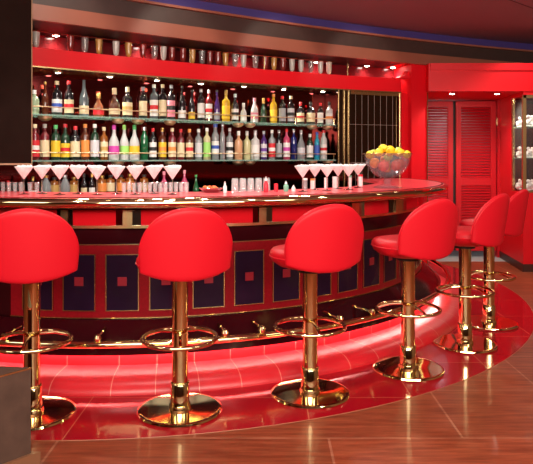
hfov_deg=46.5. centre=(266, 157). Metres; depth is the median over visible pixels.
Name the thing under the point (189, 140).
bottle
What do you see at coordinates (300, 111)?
bottle
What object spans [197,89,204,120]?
bottle
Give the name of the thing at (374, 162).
orange
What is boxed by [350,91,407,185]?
lattice panel
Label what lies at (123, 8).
trim
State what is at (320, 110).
bottle
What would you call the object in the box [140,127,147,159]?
bottle
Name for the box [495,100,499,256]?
door frame
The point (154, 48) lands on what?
glass
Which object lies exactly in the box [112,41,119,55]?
glass
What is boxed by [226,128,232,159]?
bottle
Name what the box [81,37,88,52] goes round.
glass
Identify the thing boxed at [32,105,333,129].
glass shelf
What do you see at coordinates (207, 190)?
dish
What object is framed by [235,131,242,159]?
bottle
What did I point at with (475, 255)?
threshold
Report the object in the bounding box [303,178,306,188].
jar
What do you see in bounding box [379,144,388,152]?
lemon
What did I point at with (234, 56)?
glass
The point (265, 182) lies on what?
dropper bottle
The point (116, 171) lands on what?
frosted bowl
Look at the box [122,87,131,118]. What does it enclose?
bottle
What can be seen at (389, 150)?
lemon
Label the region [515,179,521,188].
ornament
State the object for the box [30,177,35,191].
bottle
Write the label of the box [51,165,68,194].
martini glass
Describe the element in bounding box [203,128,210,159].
bottle
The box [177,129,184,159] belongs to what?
bottle
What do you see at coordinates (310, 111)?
bottle
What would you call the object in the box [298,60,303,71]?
glass
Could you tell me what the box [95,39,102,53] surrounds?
glass
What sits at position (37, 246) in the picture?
bar stool
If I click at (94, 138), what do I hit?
bottle
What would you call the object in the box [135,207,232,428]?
bar stool
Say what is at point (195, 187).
bottle
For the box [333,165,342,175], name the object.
frosted bowl
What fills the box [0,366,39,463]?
base cabinet
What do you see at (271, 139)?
bottle
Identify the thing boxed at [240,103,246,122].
bottle
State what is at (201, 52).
glass
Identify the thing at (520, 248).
wall pier
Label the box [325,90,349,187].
column
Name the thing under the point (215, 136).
bottle
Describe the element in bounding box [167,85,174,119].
bottle
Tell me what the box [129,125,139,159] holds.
bottle
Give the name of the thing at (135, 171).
frosted bowl
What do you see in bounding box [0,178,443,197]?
countertop
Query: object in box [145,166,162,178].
frosted bowl
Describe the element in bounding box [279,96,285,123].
bottle
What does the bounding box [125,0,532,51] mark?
trim
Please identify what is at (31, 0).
trim
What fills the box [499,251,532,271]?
baseboard
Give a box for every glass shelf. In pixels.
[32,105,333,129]
[32,152,335,165]
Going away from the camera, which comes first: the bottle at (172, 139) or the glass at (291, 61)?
the bottle at (172, 139)
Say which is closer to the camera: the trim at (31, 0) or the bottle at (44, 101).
the trim at (31, 0)
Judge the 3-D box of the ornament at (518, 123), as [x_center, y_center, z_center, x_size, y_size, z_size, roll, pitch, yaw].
[3.166,-0.450,7.742,0.100,0.129,0.112,0,0,23]
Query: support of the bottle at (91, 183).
on the countertop
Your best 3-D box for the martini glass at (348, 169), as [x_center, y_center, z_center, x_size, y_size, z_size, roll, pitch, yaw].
[0.620,0.142,4.689,0.120,0.196,0.120,0,0,-28]
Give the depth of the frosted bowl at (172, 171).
4.05 m
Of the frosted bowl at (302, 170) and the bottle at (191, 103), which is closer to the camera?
the frosted bowl at (302, 170)
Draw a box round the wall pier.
[500,91,532,263]
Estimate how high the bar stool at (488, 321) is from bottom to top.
1.108 m
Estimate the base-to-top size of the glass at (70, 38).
0.151 m
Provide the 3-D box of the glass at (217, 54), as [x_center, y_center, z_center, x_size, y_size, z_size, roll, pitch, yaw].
[-0.508,-1.031,6.494,0.069,0.151,0.069,0,0,0]
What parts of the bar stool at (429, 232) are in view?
seat, seat mount, plate, backrest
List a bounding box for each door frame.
[453,101,455,249]
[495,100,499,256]
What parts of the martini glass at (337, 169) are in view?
stem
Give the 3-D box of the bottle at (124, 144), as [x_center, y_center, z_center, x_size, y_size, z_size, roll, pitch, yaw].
[-1.370,-0.150,5.970,0.090,0.336,0.090,0,0,9]
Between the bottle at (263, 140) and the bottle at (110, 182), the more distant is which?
the bottle at (263, 140)
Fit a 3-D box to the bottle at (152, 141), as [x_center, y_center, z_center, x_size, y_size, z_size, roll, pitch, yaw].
[-1.116,-0.139,6.098,0.070,0.313,0.070,0,0,9]
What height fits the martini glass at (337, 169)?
0.196 m
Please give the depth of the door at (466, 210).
8.46 m
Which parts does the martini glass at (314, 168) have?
stem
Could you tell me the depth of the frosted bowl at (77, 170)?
4.10 m
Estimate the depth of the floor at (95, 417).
3.50 m
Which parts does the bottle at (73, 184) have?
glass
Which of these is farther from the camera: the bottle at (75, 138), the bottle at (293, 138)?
the bottle at (293, 138)
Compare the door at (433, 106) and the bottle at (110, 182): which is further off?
the door at (433, 106)
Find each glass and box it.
[15,165,32,194]
[32,31,39,46]
[33,165,50,193]
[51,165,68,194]
[67,35,73,50]
[69,165,86,193]
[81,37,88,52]
[87,165,105,194]
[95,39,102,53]
[108,165,125,193]
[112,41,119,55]
[125,42,131,56]
[127,165,143,194]
[139,44,146,57]
[145,165,162,193]
[151,45,157,59]
[160,46,166,59]
[164,165,180,194]
[169,47,174,60]
[180,48,185,61]
[189,49,195,62]
[199,50,204,63]
[207,51,212,64]
[215,52,220,64]
[222,53,228,65]
[232,54,237,66]
[240,54,246,67]
[252,55,258,68]
[262,56,268,68]
[271,57,276,69]
[280,58,285,70]
[289,59,294,71]
[295,164,310,191]
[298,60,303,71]
[308,60,313,72]
[309,164,320,189]
[318,61,322,73]
[319,164,334,190]
[326,62,331,73]
[331,164,342,188]
[341,164,355,189]
[353,164,365,187]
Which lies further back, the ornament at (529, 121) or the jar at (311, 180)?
the ornament at (529, 121)
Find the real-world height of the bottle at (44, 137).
0.321 m
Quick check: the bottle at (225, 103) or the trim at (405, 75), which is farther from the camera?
the trim at (405, 75)
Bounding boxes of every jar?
[274,184,277,191]
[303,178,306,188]
[310,179,313,188]
[332,177,336,187]
[349,175,351,186]
[359,174,362,185]
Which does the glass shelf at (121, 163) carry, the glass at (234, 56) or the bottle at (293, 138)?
the bottle at (293, 138)
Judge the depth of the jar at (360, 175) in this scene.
5.27 m
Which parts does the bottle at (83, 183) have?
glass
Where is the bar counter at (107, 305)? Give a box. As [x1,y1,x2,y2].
[0,178,458,395]
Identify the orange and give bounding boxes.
[369,157,379,167]
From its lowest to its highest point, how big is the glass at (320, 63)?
0.151 m
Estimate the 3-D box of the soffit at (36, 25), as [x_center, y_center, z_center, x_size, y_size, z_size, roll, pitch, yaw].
[-1.997,-1.135,5.979,8.050,0.020,2.157,0,0,-37]
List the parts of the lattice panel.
frame, frame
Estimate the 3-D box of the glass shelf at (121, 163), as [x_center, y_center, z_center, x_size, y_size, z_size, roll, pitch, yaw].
[-1.198,0.013,6.009,4.624,0.129,0.435,0,0,-34]
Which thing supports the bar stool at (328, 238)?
on the floor at (95, 417)
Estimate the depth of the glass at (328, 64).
7.15 m
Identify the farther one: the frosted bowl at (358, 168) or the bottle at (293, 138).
the bottle at (293, 138)
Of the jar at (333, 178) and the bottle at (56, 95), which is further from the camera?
the bottle at (56, 95)
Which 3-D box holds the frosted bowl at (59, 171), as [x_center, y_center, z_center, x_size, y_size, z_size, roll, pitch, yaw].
[-1.353,0.098,4.057,0.120,0.083,0.120,0,0,-25]
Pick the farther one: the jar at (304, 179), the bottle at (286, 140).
the bottle at (286, 140)
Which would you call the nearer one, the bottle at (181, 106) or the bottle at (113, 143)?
the bottle at (113, 143)
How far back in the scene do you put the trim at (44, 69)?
6.26 m
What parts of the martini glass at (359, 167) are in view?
stem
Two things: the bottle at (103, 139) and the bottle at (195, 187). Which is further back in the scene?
the bottle at (195, 187)
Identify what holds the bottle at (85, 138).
on the glass shelf at (121, 163)
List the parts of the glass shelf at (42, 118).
guard rail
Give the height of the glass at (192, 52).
0.151 m
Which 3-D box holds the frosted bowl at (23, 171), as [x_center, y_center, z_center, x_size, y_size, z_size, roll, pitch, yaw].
[-1.604,0.098,4.100,0.120,0.083,0.120,0,0,0]
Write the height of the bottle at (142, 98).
0.308 m
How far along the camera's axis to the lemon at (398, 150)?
4.91 m
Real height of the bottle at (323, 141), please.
0.342 m
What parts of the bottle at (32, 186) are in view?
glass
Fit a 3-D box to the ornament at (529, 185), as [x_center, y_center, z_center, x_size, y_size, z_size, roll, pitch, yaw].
[3.174,0.322,7.497,0.110,0.134,0.112,0,0,0]
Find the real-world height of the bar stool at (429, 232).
1.108 m
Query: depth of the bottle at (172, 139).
6.18 m
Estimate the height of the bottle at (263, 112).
0.277 m
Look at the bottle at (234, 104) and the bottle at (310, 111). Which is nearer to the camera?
the bottle at (234, 104)
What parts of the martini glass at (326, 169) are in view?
stem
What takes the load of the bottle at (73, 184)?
on the countertop
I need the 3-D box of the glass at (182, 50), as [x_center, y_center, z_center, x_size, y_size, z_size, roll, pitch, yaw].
[-0.846,-1.031,6.279,0.069,0.151,0.069,0,0,0]
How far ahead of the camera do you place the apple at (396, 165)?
4.88 m
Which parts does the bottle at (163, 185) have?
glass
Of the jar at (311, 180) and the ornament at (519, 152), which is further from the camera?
the ornament at (519, 152)
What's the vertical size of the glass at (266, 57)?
0.151 m
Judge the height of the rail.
0.156 m
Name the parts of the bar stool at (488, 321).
seat, plate, backrest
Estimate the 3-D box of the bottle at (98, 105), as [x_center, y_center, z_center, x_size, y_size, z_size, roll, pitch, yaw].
[-1.577,-0.497,5.820,0.097,0.227,0.097,0,0,6]
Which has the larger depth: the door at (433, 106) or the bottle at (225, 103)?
the door at (433, 106)
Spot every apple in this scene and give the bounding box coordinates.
[378,160,388,171]
[391,160,401,170]
[396,159,404,168]
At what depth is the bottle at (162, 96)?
6.12 m
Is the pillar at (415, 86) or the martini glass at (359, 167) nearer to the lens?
the martini glass at (359, 167)
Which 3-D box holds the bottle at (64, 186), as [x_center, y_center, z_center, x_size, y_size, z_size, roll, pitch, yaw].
[-1.788,0.287,5.501,0.094,0.275,0.094,0,0,16]
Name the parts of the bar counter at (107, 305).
plain panel, inlaid panel, brass plate, glass plate, inlaid panel, inlaid panel, brass plate, glass plate, inlaid panel, inlaid panel, grained frame, foot rail, inlaid panel, apron moulding, brass plate, glass plate, inlaid panel, inlaid panel, inlaid panel, brass plate, glass plate, inlaid panel, inlaid panel, brass plate, glass plate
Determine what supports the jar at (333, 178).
on the bar counter at (107, 305)
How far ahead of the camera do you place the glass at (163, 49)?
6.14 m
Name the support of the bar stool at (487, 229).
on the floor at (95, 417)
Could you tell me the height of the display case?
1.164 m
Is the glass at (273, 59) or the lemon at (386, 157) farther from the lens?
the glass at (273, 59)
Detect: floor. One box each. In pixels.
[31,261,532,439]
[31,261,532,463]
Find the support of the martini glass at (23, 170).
on the bar counter at (107, 305)
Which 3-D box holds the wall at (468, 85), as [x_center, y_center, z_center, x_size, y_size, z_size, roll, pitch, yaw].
[0.569,-0.956,6.371,9.262,0.342,4.458,0,0,0]
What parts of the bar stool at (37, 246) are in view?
backrest, plate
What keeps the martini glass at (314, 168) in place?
on the bar counter at (107, 305)
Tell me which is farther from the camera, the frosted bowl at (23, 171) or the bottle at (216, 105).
the bottle at (216, 105)
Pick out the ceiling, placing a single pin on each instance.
(496, 20)
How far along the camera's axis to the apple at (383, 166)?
4.88 m
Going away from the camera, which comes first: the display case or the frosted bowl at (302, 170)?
the frosted bowl at (302, 170)
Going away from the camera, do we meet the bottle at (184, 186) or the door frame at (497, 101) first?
the bottle at (184, 186)
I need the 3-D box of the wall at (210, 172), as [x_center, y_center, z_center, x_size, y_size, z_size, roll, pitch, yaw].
[-1.214,0.285,6.147,6.566,2.140,0.430,0,0,-34]
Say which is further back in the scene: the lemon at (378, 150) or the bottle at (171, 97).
the bottle at (171, 97)
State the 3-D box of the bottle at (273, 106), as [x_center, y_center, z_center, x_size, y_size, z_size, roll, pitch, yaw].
[0.077,-0.544,6.836,0.081,0.323,0.081,0,0,-16]
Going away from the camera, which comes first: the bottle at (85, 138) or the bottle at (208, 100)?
the bottle at (85, 138)
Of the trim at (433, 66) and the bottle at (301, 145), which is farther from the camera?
the trim at (433, 66)
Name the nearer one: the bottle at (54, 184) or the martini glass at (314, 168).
the martini glass at (314, 168)
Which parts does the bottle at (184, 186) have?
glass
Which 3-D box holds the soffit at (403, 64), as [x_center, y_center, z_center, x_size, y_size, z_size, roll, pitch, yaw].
[3.066,-1.136,8.526,3.713,0.018,1.065,0,0,-23]
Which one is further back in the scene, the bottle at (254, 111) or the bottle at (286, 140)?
the bottle at (286, 140)
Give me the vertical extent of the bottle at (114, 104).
0.280 m
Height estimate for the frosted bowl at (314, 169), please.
0.083 m
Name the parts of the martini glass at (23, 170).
stem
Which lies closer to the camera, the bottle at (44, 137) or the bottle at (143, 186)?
the bottle at (44, 137)
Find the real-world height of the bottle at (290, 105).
0.311 m
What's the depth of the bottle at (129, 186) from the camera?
5.83 m
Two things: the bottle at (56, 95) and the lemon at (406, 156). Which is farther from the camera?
the bottle at (56, 95)
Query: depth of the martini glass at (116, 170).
4.09 m
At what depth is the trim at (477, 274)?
3.15 m
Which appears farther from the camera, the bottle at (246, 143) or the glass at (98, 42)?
the bottle at (246, 143)
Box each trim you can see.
[0,0,31,164]
[31,274,532,440]
[32,0,532,62]
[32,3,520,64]
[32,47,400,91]
[32,65,400,92]
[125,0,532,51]
[148,0,532,49]
[396,71,408,79]
[427,92,427,264]
[430,63,532,69]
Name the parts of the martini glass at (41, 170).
stem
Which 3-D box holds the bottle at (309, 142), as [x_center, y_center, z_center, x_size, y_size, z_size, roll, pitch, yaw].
[0.498,-0.129,7.105,0.077,0.293,0.077,0,0,-17]
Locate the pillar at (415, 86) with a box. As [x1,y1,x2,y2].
[395,64,426,263]
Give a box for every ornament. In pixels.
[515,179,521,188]
[516,117,521,126]
[516,146,521,157]
[526,115,532,125]
[526,147,532,157]
[526,179,532,189]
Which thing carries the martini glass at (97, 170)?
on the bar counter at (107, 305)
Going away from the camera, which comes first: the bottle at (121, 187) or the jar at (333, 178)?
the jar at (333, 178)
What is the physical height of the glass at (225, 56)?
0.151 m
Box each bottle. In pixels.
[5,181,10,190]
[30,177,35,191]
[32,90,38,114]
[32,124,39,159]
[40,124,49,159]
[40,175,51,191]
[41,82,48,114]
[50,177,58,191]
[51,125,59,159]
[52,81,61,114]
[60,124,69,159]
[60,175,70,191]
[64,81,73,115]
[69,177,76,191]
[70,126,79,159]
[79,80,88,116]
[81,124,89,159]
[81,173,86,191]
[89,173,94,191]
[90,124,98,159]
[93,93,103,116]
[98,175,106,191]
[100,127,107,159]
[106,175,114,191]
[109,88,119,117]
[109,125,118,159]
[117,175,125,191]
[119,125,128,159]
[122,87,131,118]
[126,174,133,191]
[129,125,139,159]
[139,87,146,118]
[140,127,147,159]
[140,175,147,191]
[149,128,156,159]
[150,84,157,119]
[158,128,165,159]
[159,84,166,119]
[161,171,166,191]
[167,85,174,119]
[168,128,175,159]
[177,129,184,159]
[178,86,185,119]
[181,170,187,191]
[186,129,192,159]
[189,90,194,120]
[193,175,198,191]
[195,129,201,159]
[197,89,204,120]
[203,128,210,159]
[206,90,211,121]
[211,124,218,159]
[214,90,219,121]
[220,123,224,159]
[222,90,229,121]
[223,183,226,192]
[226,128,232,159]
[232,94,237,121]
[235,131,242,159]
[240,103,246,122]
[243,131,250,159]
[251,98,257,122]
[251,130,259,159]
[260,98,266,122]
[261,131,266,159]
[264,178,267,191]
[269,130,274,159]
[270,94,276,122]
[276,130,281,159]
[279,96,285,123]
[283,129,289,159]
[283,182,288,191]
[288,96,293,123]
[291,129,296,159]
[297,102,303,123]
[297,130,304,159]
[307,102,314,124]
[307,134,312,159]
[314,132,319,159]
[317,103,322,124]
[320,130,326,159]
[326,102,332,124]
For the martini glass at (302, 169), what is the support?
on the bar counter at (107, 305)
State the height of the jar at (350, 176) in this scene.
0.095 m
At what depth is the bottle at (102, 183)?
5.67 m
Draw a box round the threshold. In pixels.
[436,250,503,260]
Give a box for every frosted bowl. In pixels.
[15,167,32,178]
[33,166,50,178]
[51,167,68,178]
[69,166,86,178]
[88,167,105,178]
[108,166,125,178]
[127,167,143,178]
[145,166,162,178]
[164,167,180,178]
[295,166,309,176]
[309,166,320,175]
[319,166,334,176]
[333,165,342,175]
[341,166,355,175]
[354,165,364,174]
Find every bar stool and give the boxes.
[0,208,78,431]
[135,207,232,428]
[269,204,363,409]
[371,199,458,381]
[433,193,509,353]
[459,189,528,330]
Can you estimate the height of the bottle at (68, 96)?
0.319 m
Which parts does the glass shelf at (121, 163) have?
guard rail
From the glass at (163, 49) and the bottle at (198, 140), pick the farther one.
the bottle at (198, 140)
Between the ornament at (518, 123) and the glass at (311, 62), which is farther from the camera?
the ornament at (518, 123)
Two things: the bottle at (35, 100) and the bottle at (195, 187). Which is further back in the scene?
the bottle at (195, 187)
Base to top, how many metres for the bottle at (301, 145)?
0.334 m
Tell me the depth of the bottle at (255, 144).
6.69 m
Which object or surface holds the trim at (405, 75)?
attached to the wall at (468, 85)
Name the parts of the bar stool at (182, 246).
plate, backrest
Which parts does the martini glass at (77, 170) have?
stem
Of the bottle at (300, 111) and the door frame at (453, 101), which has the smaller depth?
the bottle at (300, 111)
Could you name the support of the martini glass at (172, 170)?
on the bar counter at (107, 305)
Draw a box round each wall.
[0,0,30,162]
[0,72,324,191]
[32,35,532,100]
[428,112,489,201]
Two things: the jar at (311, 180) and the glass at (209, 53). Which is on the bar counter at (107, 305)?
the jar at (311, 180)
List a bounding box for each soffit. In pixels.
[32,20,402,67]
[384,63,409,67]
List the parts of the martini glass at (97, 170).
stem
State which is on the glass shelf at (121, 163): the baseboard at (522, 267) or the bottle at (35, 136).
the bottle at (35, 136)
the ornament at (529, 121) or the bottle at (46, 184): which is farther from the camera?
the ornament at (529, 121)
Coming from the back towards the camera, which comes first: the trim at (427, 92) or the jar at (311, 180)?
the trim at (427, 92)
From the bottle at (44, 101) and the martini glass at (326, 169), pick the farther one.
the bottle at (44, 101)
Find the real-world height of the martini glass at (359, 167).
0.196 m
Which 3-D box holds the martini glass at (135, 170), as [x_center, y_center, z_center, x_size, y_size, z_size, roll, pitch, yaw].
[-0.855,0.142,4.048,0.120,0.196,0.120,0,0,16]
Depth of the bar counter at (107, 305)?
3.95 m
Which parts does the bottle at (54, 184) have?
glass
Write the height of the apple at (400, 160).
0.090 m
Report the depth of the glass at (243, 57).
6.63 m
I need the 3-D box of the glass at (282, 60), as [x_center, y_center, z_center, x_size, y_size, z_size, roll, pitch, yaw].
[0.183,-1.031,6.895,0.069,0.151,0.069,0,0,0]
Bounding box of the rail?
[32,30,332,68]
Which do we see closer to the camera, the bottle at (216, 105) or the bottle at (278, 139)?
the bottle at (216, 105)
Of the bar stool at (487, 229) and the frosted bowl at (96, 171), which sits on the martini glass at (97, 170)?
the frosted bowl at (96, 171)
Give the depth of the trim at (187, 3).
6.89 m
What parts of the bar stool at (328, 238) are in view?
seat, seat mount, plate, backrest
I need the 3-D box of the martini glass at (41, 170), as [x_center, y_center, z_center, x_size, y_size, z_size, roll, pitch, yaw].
[-1.507,0.142,4.162,0.120,0.196,0.120,0,0,33]
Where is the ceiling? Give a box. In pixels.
[198,0,532,43]
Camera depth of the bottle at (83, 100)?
5.67 m
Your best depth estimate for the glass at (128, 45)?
5.93 m
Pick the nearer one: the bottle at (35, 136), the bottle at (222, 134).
the bottle at (35, 136)
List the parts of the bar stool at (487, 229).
seat mount, plate, seat, backrest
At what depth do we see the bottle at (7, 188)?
5.19 m
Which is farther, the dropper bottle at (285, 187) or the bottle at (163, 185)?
the bottle at (163, 185)
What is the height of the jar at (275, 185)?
0.058 m
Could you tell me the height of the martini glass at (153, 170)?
0.196 m
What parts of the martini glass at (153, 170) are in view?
stem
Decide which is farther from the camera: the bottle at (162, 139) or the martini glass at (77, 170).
the bottle at (162, 139)
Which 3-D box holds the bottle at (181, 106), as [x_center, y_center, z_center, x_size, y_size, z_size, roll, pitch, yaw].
[-0.855,-0.556,6.273,0.077,0.346,0.077,0,0,3]
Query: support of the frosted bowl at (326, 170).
on the martini glass at (326, 169)
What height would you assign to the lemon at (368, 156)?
0.068 m
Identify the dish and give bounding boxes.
[199,187,222,192]
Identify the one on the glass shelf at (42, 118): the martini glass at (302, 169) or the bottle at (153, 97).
the bottle at (153, 97)
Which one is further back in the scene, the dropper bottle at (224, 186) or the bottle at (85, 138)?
the bottle at (85, 138)
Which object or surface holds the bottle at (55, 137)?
on the glass shelf at (121, 163)
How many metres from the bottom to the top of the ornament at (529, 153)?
0.128 m
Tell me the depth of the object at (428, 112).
9.30 m
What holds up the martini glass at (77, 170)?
on the bar counter at (107, 305)
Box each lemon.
[366,151,373,158]
[374,148,383,156]
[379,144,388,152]
[383,154,393,160]
[386,148,393,155]
[394,148,405,156]
[402,150,410,158]
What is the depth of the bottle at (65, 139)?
5.60 m
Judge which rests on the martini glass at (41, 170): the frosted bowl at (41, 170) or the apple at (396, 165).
the frosted bowl at (41, 170)
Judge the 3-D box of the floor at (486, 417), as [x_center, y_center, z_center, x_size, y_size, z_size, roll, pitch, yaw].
[0.100,1.405,3.000,10.200,0.100,14.000,0,0,0]
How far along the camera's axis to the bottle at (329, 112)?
7.14 m
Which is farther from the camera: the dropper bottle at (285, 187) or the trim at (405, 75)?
the trim at (405, 75)
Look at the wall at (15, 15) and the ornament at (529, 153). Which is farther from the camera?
the ornament at (529, 153)
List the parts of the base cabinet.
trim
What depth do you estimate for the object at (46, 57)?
6.29 m
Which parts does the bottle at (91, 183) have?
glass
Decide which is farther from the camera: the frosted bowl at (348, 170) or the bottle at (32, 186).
the bottle at (32, 186)
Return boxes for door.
[428,101,452,201]
[455,101,496,250]
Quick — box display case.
[511,95,532,192]

